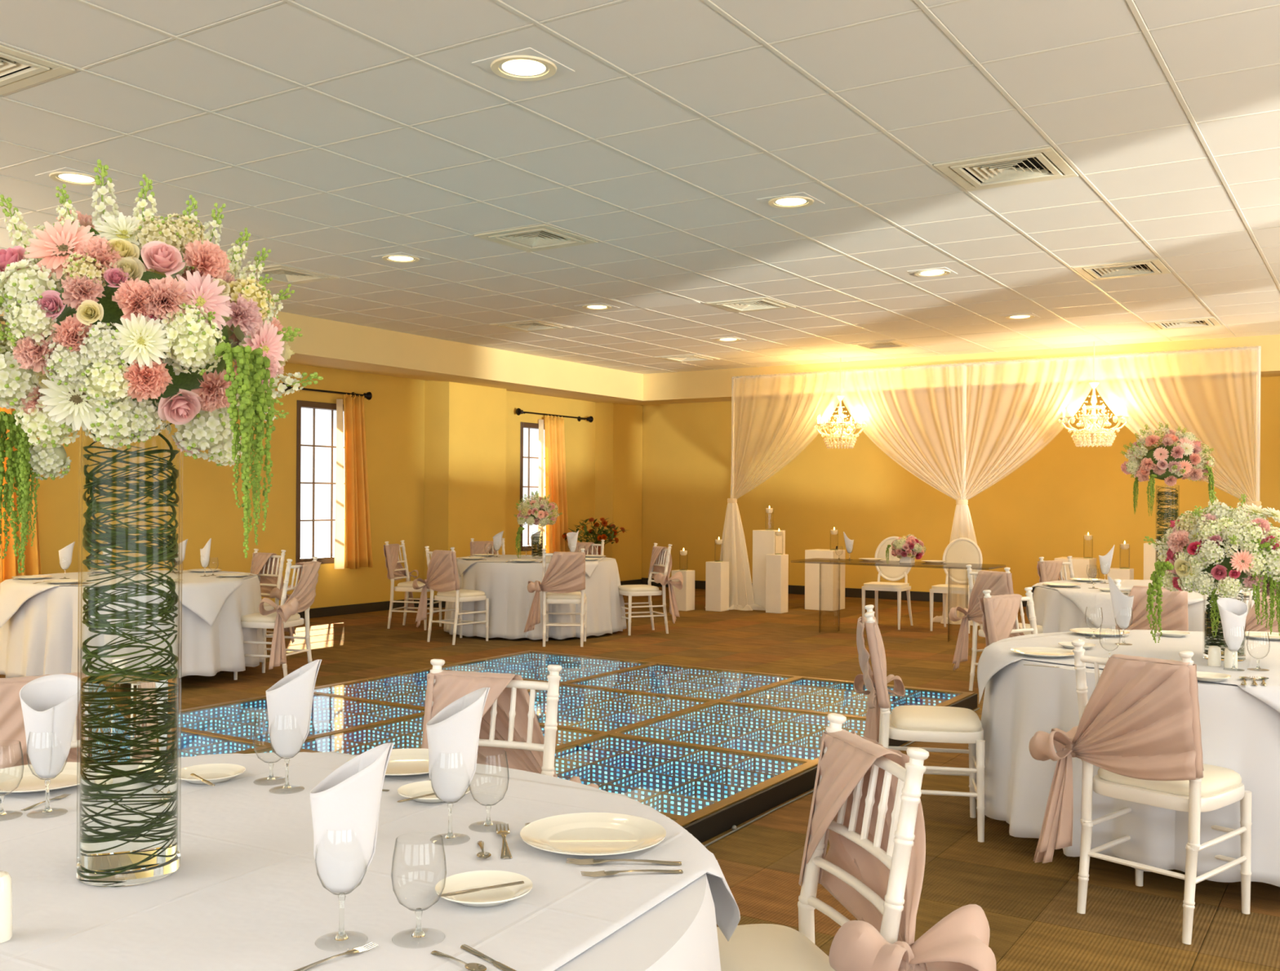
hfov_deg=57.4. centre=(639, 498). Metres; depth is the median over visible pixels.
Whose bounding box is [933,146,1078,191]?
ceiling vent
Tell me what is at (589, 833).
dinner plate
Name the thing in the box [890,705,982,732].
seat cushion
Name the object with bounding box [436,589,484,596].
seat cushion
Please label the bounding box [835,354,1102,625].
drape
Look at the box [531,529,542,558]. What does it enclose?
glass vase
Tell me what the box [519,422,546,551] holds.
window
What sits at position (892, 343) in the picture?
ceiling vent
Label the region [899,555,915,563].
vase
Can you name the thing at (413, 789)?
bread plate
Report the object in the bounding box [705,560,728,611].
pedestal
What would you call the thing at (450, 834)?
wine glass
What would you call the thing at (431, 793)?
butter knife
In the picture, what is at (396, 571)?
banquet chair
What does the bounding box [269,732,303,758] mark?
bowl
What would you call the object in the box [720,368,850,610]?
drape
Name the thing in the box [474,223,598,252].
ceiling vent
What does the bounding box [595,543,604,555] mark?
plant pot
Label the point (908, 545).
flower bouquet
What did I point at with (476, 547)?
banquet chair
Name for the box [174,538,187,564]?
napkin
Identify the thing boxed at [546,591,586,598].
seat cushion
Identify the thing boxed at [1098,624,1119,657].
water goblet
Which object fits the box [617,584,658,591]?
seat cushion
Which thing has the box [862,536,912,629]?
chair
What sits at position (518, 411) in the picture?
curtain rod
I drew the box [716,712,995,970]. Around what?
banquet chair
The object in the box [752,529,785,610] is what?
pedestal
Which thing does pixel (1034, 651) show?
dinner plate
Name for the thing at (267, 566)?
banquet chair
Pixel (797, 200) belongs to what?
recessed light
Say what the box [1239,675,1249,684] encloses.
spoon
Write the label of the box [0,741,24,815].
water goblet
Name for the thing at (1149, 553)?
pedestal
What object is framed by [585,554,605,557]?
dinner plate
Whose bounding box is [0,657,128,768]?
banquet chair
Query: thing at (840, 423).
chandelier
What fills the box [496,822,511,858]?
fork
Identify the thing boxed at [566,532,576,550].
napkin
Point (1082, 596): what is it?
tablecloth
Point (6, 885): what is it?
candle
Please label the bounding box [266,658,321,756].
napkin
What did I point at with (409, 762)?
dinner plate
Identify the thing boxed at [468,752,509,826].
water goblet
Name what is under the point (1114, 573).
pedestal
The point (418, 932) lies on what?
water goblet
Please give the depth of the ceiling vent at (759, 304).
10.22 m
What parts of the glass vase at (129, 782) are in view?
grass blade, grass blade, grass blade, grass blade, grass blade, grass blade, grass blade, grass blade, grass blade, grass blade, grass blade, grass blade, grass blade, grass blade, grass blade, grass blade, grass blade, glass, grass blade, grass blade, grass blade, grass blade, grass blade, grass blade, grass blade, grass blade, grass blade, grass blade, grass blade, grass blade, grass blade, grass blade, grass blade, grass blade, grass blade, grass blade, grass blade, grass blade, grass blade, grass blade, grass blade, grass blade, grass blade, grass blade, grass blade, grass blade, grass blade, grass blade, grass blade, grass blade, grass blade, grass blade, grass blade, grass blade, grass blade, grass blade, grass blade, grass blade, grass blade, grass blade, grass blade, grass blade, grass blade, grass blade, grass blade, grass blade, grass blade, grass blade, grass blade, grass blade, grass blade, grass blade, grass blade, grass blade, grass blade, grass blade, grass blade, grass blade, grass blade, grass blade, grass blade, grass blade, grass blade, grass blade, grass blade, grass blade, grass blade, grass blade, grass blade, grass blade, grass blade, grass blade, grass blade, grass blade, grass blade, grass blade, grass blade, grass blade, grass blade, grass blade, grass blade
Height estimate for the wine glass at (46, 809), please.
0.168 m
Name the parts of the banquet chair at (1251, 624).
post, panel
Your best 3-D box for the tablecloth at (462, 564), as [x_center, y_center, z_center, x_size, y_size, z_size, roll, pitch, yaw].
[-1.119,0.708,12.360,1.458,0.159,1.458,0,0,3]
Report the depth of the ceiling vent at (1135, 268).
8.59 m
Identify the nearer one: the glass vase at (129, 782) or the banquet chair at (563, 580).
the glass vase at (129, 782)
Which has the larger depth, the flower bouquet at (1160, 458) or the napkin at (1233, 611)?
the flower bouquet at (1160, 458)
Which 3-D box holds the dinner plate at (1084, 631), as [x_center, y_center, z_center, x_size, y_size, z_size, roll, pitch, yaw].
[2.194,0.640,5.582,0.270,0.018,0.270,0,0,33]
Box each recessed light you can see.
[35,167,117,187]
[371,252,429,263]
[471,47,574,84]
[573,302,619,310]
[710,336,746,342]
[756,191,824,209]
[906,266,957,277]
[1000,312,1039,319]
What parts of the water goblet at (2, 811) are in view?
stem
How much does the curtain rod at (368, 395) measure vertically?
0.098 m
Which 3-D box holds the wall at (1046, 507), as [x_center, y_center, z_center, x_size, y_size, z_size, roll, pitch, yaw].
[6.031,-0.212,15.088,15.200,3.300,0.200,0,0,33]
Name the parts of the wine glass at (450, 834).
stem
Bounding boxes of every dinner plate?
[0,761,80,793]
[11,575,51,579]
[43,579,84,583]
[87,568,121,573]
[146,578,182,583]
[187,568,222,572]
[215,573,251,577]
[346,747,428,776]
[459,556,484,559]
[471,553,496,556]
[511,559,537,561]
[520,812,666,855]
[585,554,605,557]
[585,557,600,560]
[859,557,884,560]
[920,560,946,562]
[1010,646,1074,657]
[1042,582,1080,586]
[1068,577,1104,582]
[1069,627,1129,636]
[1241,591,1257,597]
[1244,631,1279,639]
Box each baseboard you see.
[297,578,642,618]
[641,577,1026,606]
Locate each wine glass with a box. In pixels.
[26,737,67,813]
[200,564,208,576]
[269,732,303,791]
[315,849,367,945]
[430,775,470,838]
[1114,607,1133,644]
[1222,634,1244,669]
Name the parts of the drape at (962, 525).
drape panel, drape panel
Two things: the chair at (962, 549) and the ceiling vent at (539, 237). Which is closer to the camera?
the ceiling vent at (539, 237)
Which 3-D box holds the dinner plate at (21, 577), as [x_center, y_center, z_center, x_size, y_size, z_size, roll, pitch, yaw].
[-4.611,0.597,8.857,0.270,0.018,0.270,0,0,-22]
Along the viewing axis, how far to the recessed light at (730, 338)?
12.40 m
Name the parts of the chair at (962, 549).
leg, leg, seat, panel, oval frame, leg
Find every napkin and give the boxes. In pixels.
[19,673,79,777]
[58,541,75,568]
[102,542,111,564]
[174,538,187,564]
[200,537,211,567]
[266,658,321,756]
[309,742,394,892]
[426,686,489,801]
[493,530,503,550]
[530,530,541,546]
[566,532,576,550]
[568,530,578,551]
[843,531,853,552]
[1098,545,1114,573]
[1107,576,1133,628]
[1217,597,1248,650]
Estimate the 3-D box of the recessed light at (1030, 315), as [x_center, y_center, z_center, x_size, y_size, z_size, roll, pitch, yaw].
[3.504,-1.677,10.772,0.290,0.013,0.290,0,0,33]
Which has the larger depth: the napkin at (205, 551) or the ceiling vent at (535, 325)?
the ceiling vent at (535, 325)
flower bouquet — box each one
[0,159,323,573]
[514,489,562,557]
[885,533,925,562]
[1120,422,1214,515]
[1143,489,1279,642]
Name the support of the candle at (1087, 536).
on the vase at (1087, 536)
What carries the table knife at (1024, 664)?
on the tablecloth at (996, 655)
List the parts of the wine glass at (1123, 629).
stem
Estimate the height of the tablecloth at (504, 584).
0.742 m
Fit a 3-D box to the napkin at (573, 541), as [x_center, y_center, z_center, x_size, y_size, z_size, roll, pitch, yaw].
[-0.687,0.443,12.159,0.115,0.230,0.059,0,0,31]
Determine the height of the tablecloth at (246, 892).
0.232 m
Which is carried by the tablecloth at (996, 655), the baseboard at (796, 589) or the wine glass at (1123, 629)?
the wine glass at (1123, 629)
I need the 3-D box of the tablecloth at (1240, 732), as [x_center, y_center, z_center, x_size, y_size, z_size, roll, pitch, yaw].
[2.419,0.993,4.936,1.996,0.672,1.985,0,0,33]
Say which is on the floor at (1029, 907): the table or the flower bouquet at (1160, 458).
the table
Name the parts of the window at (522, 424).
frame, frame, frame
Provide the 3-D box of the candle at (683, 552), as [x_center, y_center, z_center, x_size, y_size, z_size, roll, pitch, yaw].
[0.551,0.665,14.763,0.092,0.096,0.092,0,0,33]
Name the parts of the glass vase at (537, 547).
glass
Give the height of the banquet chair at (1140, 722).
0.933 m
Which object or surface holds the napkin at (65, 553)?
in the wine glass
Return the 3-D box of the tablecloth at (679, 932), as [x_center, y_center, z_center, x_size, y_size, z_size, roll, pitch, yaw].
[-0.799,0.973,1.997,2.003,0.672,1.981,0,0,33]
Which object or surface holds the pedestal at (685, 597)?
on the floor at (1029, 907)
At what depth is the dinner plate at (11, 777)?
2.60 m
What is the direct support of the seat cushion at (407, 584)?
on the banquet chair at (396, 571)
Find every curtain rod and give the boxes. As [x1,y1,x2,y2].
[282,382,372,399]
[515,408,593,422]
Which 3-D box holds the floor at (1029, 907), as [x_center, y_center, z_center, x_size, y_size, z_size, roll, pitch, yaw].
[0.511,1.463,6.534,15.200,0.120,20.550,0,0,33]
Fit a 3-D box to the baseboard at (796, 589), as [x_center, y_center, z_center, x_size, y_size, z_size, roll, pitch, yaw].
[6.104,1.373,14.904,14.460,0.130,0.020,0,0,33]
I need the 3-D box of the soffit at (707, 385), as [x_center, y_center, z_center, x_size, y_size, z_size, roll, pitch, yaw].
[5.335,-1.587,13.995,14.800,0.560,2.400,0,0,33]
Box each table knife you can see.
[460,943,515,970]
[1023,663,1057,666]
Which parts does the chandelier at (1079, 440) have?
arm, arm, arm, chain, arm, arm, arm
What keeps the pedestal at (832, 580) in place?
on the floor at (1029, 907)
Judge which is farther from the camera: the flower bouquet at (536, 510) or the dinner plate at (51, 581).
the flower bouquet at (536, 510)
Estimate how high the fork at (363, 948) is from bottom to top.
0.005 m
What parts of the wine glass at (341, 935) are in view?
stem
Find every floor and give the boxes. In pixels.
[0,586,1279,970]
[177,649,979,846]
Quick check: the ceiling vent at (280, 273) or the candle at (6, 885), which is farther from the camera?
the ceiling vent at (280, 273)
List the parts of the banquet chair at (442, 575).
post, panel, post, seat frame, leg, leg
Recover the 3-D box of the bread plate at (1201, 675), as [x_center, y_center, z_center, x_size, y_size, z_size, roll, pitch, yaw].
[2.034,0.639,4.189,0.154,0.018,0.154,0,0,33]
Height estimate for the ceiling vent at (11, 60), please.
0.042 m
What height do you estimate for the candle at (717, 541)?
0.096 m
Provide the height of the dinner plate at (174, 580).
0.018 m
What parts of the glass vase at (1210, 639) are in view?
glass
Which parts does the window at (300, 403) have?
frame, frame, frame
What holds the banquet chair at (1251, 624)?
on the floor at (1029, 907)
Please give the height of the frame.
2.975 m
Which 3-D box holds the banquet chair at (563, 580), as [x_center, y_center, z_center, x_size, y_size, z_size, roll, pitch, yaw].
[-0.809,0.930,11.200,0.585,0.933,0.553,0,0,0]
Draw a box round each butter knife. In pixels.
[190,773,214,785]
[396,791,436,802]
[438,880,524,896]
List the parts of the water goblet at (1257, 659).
stem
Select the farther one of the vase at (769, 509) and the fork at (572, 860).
the vase at (769, 509)
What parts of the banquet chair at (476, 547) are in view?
panel, panel, post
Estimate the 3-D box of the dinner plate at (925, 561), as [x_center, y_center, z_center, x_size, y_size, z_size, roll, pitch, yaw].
[3.064,0.655,12.178,0.270,0.018,0.270,0,0,33]
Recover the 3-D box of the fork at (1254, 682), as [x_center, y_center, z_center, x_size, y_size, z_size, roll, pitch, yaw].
[2.180,0.645,4.149,0.026,0.008,0.200,0,0,27]
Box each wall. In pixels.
[36,360,642,608]
[640,376,1279,596]
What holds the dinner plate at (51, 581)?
on the tablecloth at (206, 596)
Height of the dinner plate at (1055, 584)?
0.018 m
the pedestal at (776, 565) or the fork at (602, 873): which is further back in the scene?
the pedestal at (776, 565)
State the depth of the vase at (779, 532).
14.48 m
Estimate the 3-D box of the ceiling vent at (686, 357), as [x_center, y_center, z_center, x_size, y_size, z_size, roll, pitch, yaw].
[0.575,-1.709,14.110,0.580,0.042,0.580,0,0,33]
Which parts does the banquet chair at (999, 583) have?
post, rail, panel, post, seat frame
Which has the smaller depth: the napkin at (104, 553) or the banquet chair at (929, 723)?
the banquet chair at (929, 723)
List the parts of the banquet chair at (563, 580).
post, leg, panel, seat frame, post, leg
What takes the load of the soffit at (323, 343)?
attached to the ceiling
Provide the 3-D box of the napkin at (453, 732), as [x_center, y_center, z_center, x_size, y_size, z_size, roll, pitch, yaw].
[-0.339,0.456,2.172,0.116,0.209,0.072,0,0,0]
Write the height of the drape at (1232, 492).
2.972 m
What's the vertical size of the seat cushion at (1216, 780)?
0.050 m
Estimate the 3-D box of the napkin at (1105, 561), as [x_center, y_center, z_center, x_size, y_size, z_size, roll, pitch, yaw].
[3.631,0.470,9.090,0.115,0.230,0.059,0,0,31]
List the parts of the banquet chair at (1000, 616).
post, panel, panel, rail, rail, post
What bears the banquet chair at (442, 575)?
on the floor at (1029, 907)
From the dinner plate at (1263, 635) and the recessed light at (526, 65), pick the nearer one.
the recessed light at (526, 65)
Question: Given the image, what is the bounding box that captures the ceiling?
[0,0,1279,373]
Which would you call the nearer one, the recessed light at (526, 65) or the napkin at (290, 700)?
the napkin at (290, 700)
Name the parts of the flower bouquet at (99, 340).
flower, flower, flower, flower, flower, flower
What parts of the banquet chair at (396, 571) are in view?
post, panel, panel, rail, rail, post, seat frame, leg, leg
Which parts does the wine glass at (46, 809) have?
stem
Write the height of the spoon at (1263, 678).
0.008 m
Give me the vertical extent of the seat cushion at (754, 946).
0.050 m
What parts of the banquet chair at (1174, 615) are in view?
post, rail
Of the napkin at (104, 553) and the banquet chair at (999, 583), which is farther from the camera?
the napkin at (104, 553)
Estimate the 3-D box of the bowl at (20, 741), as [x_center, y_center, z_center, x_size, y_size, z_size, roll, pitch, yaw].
[-1.260,0.534,2.306,0.079,0.103,0.079,0,0,33]
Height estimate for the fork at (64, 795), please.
0.005 m
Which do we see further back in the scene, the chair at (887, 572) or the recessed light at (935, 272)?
the chair at (887, 572)
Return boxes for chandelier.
[813,357,866,448]
[1057,341,1130,447]
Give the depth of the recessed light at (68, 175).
6.24 m
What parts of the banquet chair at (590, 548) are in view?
panel, panel, rail, post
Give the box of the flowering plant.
[561,516,628,544]
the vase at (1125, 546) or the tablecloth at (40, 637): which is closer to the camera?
the tablecloth at (40, 637)
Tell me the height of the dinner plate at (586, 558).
0.018 m
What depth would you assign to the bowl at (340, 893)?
1.66 m
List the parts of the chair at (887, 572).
leg, leg, seat, oval frame, panel, leg, leg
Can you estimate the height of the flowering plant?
0.433 m
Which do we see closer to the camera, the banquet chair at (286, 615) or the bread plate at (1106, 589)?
the bread plate at (1106, 589)
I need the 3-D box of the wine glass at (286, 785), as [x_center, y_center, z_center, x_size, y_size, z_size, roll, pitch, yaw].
[-0.764,0.546,2.530,0.075,0.168,0.075,0,0,33]
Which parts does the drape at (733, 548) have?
drape panel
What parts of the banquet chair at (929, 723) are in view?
panel, post, post, panel, seat frame, leg, leg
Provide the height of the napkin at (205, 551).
0.230 m
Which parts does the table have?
leg, leg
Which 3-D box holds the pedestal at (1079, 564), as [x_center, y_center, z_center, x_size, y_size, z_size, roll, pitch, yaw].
[5.246,1.073,14.080,0.400,0.720,0.400,0,0,33]
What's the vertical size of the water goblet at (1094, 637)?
0.145 m
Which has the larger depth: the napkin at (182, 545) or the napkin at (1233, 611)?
the napkin at (182, 545)
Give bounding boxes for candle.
[0,870,13,942]
[680,547,687,555]
[715,536,722,544]
[765,505,773,512]
[775,528,782,535]
[830,527,837,534]
[1084,532,1092,539]
[1120,541,1128,549]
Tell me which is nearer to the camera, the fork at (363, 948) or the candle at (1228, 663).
the fork at (363, 948)
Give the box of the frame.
[730,346,1261,609]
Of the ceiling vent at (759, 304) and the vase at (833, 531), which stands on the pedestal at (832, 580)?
the vase at (833, 531)
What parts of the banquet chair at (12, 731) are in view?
panel, panel, rail, post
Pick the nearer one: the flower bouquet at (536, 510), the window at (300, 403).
the flower bouquet at (536, 510)
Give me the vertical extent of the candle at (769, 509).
0.096 m
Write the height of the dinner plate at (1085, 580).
0.018 m
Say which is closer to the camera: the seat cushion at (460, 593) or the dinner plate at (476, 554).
the seat cushion at (460, 593)
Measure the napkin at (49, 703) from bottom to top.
0.198 m
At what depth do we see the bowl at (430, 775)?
2.17 m
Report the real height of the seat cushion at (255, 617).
0.050 m
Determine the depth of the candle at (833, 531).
14.90 m
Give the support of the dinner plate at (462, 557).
on the tablecloth at (462, 564)
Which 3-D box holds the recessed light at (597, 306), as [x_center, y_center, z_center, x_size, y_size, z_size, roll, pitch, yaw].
[-0.381,-1.702,10.372,0.290,0.013,0.290,0,0,33]
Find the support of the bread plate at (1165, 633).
on the tablecloth at (996, 655)
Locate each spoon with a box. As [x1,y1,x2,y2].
[431,950,486,970]
[476,840,491,857]
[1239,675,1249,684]
[1257,676,1269,685]
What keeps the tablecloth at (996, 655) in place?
on the tablecloth at (1240, 732)
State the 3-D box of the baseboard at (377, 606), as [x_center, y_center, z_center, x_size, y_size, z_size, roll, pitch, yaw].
[-5.526,1.310,10.422,0.438,0.110,20.150,0,0,33]
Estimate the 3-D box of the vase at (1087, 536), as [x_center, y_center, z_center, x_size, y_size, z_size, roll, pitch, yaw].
[5.371,0.556,14.001,0.104,0.316,0.104,0,0,33]
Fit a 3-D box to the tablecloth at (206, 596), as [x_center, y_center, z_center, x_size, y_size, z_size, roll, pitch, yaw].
[-3.934,0.770,9.133,1.747,0.317,1.747,0,0,-7]
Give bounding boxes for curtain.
[0,407,41,582]
[333,391,373,568]
[537,413,568,552]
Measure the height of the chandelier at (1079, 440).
1.115 m
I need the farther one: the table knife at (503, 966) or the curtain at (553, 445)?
the curtain at (553, 445)
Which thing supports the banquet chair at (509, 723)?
on the floor at (1029, 907)
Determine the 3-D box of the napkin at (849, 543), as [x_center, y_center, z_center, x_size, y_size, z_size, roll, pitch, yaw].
[2.261,0.471,12.663,0.115,0.230,0.059,0,0,0]
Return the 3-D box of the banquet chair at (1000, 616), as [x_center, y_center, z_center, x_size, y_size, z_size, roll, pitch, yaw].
[2.167,0.949,6.188,0.585,0.933,0.553,0,0,-37]
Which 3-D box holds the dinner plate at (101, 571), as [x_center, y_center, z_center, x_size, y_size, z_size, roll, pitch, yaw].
[-4.426,0.599,9.674,0.270,0.018,0.270,0,0,-42]
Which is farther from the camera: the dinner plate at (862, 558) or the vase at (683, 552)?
the vase at (683, 552)
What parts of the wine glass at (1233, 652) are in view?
stem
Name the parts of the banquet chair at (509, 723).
post, panel, rail, panel, rail, post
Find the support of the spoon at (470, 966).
on the tablecloth at (246, 892)
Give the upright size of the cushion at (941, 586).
0.031 m
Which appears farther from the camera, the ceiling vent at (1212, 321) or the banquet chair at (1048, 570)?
the ceiling vent at (1212, 321)
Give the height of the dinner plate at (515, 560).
0.018 m
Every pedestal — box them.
[671,569,694,610]
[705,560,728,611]
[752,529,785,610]
[765,553,788,613]
[804,548,845,610]
[1054,556,1096,580]
[1106,567,1133,579]
[1143,542,1155,579]
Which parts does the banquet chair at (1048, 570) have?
post, panel, panel, rail, post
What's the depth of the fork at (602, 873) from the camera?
1.97 m
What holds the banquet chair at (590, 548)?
on the floor at (1029, 907)
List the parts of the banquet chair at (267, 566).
post, panel, rail, rail, seat frame, panel, rail, post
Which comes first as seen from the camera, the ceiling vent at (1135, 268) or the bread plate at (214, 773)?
the bread plate at (214, 773)
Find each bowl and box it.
[4,741,24,795]
[26,737,67,779]
[253,717,279,763]
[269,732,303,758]
[315,849,367,894]
[430,775,470,803]
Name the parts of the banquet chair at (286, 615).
leg, leg, seat frame, sash, post, rail, panel, panel, post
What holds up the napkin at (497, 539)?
in the wine glass
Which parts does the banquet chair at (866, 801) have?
post, rail, panel, rail, rail, panel, rail, sash, post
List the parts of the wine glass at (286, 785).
stem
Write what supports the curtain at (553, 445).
hanging from the curtain rod at (518, 411)
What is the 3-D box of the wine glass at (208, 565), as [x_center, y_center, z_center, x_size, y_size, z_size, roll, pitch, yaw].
[-3.446,0.530,9.255,0.075,0.168,0.075,0,0,33]
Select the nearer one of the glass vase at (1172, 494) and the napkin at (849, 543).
the glass vase at (1172, 494)
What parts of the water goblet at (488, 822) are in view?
stem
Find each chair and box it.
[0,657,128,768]
[233,556,321,679]
[249,548,295,643]
[383,539,442,630]
[412,545,488,644]
[421,658,599,788]
[470,537,505,555]
[524,547,586,646]
[569,539,604,555]
[617,542,683,635]
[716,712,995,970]
[853,604,985,841]
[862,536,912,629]
[929,537,982,633]
[948,564,1043,690]
[977,586,1037,646]
[1028,639,1252,944]
[1036,555,1074,582]
[1106,578,1188,631]
[1235,586,1279,632]
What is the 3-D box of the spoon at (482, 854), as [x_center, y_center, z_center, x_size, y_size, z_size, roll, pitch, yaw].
[-0.283,0.631,2.101,0.025,0.005,0.117,0,0,-11]
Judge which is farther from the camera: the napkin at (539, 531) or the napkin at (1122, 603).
the napkin at (539, 531)
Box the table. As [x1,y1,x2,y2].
[791,557,1004,631]
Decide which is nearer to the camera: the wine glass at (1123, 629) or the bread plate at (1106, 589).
the wine glass at (1123, 629)
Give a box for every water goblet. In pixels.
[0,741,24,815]
[253,717,279,783]
[391,838,446,941]
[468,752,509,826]
[1084,606,1102,639]
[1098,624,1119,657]
[1246,630,1270,669]
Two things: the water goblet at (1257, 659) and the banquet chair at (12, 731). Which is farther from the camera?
the water goblet at (1257, 659)
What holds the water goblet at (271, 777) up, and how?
on the tablecloth at (246, 892)
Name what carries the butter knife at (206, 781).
on the bread plate at (214, 773)
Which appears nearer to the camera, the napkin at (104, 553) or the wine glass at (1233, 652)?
the wine glass at (1233, 652)
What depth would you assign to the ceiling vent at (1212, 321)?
11.16 m
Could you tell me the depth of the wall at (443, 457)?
14.76 m
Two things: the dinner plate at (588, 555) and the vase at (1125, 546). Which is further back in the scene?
the vase at (1125, 546)
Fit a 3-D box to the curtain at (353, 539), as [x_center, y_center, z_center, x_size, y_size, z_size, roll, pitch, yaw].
[-3.383,-0.213,13.859,0.177,2.088,0.604,0,0,33]
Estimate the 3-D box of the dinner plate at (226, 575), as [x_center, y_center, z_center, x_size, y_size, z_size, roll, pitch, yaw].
[-3.211,0.606,9.225,0.270,0.018,0.270,0,0,-7]
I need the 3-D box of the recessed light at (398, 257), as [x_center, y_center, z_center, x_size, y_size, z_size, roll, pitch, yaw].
[-1.702,-1.710,8.320,0.290,0.013,0.290,0,0,33]
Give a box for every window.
[295,400,344,563]
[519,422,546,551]
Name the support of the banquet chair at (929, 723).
on the floor at (1029, 907)
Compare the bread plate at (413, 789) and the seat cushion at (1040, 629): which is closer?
the bread plate at (413, 789)
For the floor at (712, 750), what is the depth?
6.86 m
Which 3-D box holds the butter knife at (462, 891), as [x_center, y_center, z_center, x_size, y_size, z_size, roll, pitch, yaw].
[-0.249,0.615,1.843,0.142,0.002,0.013,0,0,-29]
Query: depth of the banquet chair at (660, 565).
12.12 m
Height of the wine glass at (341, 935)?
0.168 m
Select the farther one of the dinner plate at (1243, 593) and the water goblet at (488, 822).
the dinner plate at (1243, 593)
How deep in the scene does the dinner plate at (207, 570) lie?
9.84 m
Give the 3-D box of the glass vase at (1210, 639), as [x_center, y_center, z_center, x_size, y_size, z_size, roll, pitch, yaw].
[2.373,0.507,4.744,0.156,0.286,0.156,0,0,33]
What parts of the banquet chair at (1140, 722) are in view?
sash, post, rail, panel, leg, panel, seat frame, post, leg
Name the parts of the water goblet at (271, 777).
stem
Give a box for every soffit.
[0,310,643,404]
[630,322,1279,404]
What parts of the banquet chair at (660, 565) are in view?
leg, seat frame, post, panel, rail, panel, post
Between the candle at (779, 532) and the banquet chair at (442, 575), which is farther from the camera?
the candle at (779, 532)
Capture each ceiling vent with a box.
[0,44,75,95]
[237,264,339,284]
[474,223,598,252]
[489,319,572,332]
[654,354,719,362]
[706,297,795,312]
[844,339,914,349]
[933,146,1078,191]
[1071,258,1171,280]
[1146,316,1222,329]
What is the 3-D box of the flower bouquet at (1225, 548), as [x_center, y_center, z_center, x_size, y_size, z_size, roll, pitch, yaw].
[2.362,0.268,4.738,0.594,0.608,0.600,0,0,20]
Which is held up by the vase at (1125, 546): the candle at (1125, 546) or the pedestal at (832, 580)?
the candle at (1125, 546)
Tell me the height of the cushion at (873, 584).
0.031 m
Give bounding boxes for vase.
[76,419,182,886]
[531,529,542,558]
[679,547,687,570]
[714,536,722,561]
[764,505,773,529]
[774,528,782,554]
[830,527,838,550]
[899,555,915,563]
[1083,532,1093,558]
[1119,541,1129,568]
[1155,484,1178,577]
[1203,592,1246,661]
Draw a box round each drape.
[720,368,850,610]
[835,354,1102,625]
[1087,345,1264,519]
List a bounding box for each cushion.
[240,611,300,622]
[397,580,425,587]
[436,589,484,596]
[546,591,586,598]
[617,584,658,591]
[716,923,835,970]
[863,581,909,587]
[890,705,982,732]
[931,583,968,590]
[981,622,1043,634]
[1097,763,1241,796]
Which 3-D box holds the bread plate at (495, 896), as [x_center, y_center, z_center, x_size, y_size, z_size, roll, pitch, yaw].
[-0.248,0.625,1.861,0.154,0.018,0.154,0,0,33]
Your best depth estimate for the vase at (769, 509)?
14.87 m
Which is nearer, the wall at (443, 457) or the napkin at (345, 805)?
the napkin at (345, 805)
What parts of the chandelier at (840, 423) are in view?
arm, arm, chain, arm, arm, arm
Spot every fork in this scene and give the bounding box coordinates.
[21,793,71,810]
[293,941,377,970]
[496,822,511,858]
[566,857,681,865]
[580,869,683,876]
[1249,675,1257,684]
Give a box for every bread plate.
[178,763,245,784]
[397,780,471,803]
[435,870,532,906]
[1057,641,1095,648]
[1097,587,1110,591]
[1155,630,1190,636]
[1196,671,1231,681]
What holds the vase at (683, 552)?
on the pedestal at (685, 597)
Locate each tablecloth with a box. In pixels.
[0,569,260,627]
[0,574,266,678]
[0,751,740,970]
[355,754,720,970]
[443,556,626,639]
[456,554,604,577]
[974,631,1279,886]
[977,629,1279,712]
[1026,579,1257,629]
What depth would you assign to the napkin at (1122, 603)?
5.19 m
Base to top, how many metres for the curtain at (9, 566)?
2.094 m
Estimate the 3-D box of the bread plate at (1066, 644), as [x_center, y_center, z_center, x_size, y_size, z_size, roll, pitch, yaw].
[1.895,0.638,5.068,0.154,0.018,0.154,0,0,33]
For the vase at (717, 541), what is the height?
0.316 m
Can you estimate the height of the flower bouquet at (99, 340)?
0.717 m
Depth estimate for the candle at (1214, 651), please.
4.53 m
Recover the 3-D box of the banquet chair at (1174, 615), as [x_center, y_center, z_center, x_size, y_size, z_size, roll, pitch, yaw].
[3.087,0.955,7.214,0.585,0.933,0.553,0,0,33]
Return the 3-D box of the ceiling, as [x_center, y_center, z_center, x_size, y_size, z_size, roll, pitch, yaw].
[0.501,-1.863,6.485,15.200,0.347,20.665,0,0,33]

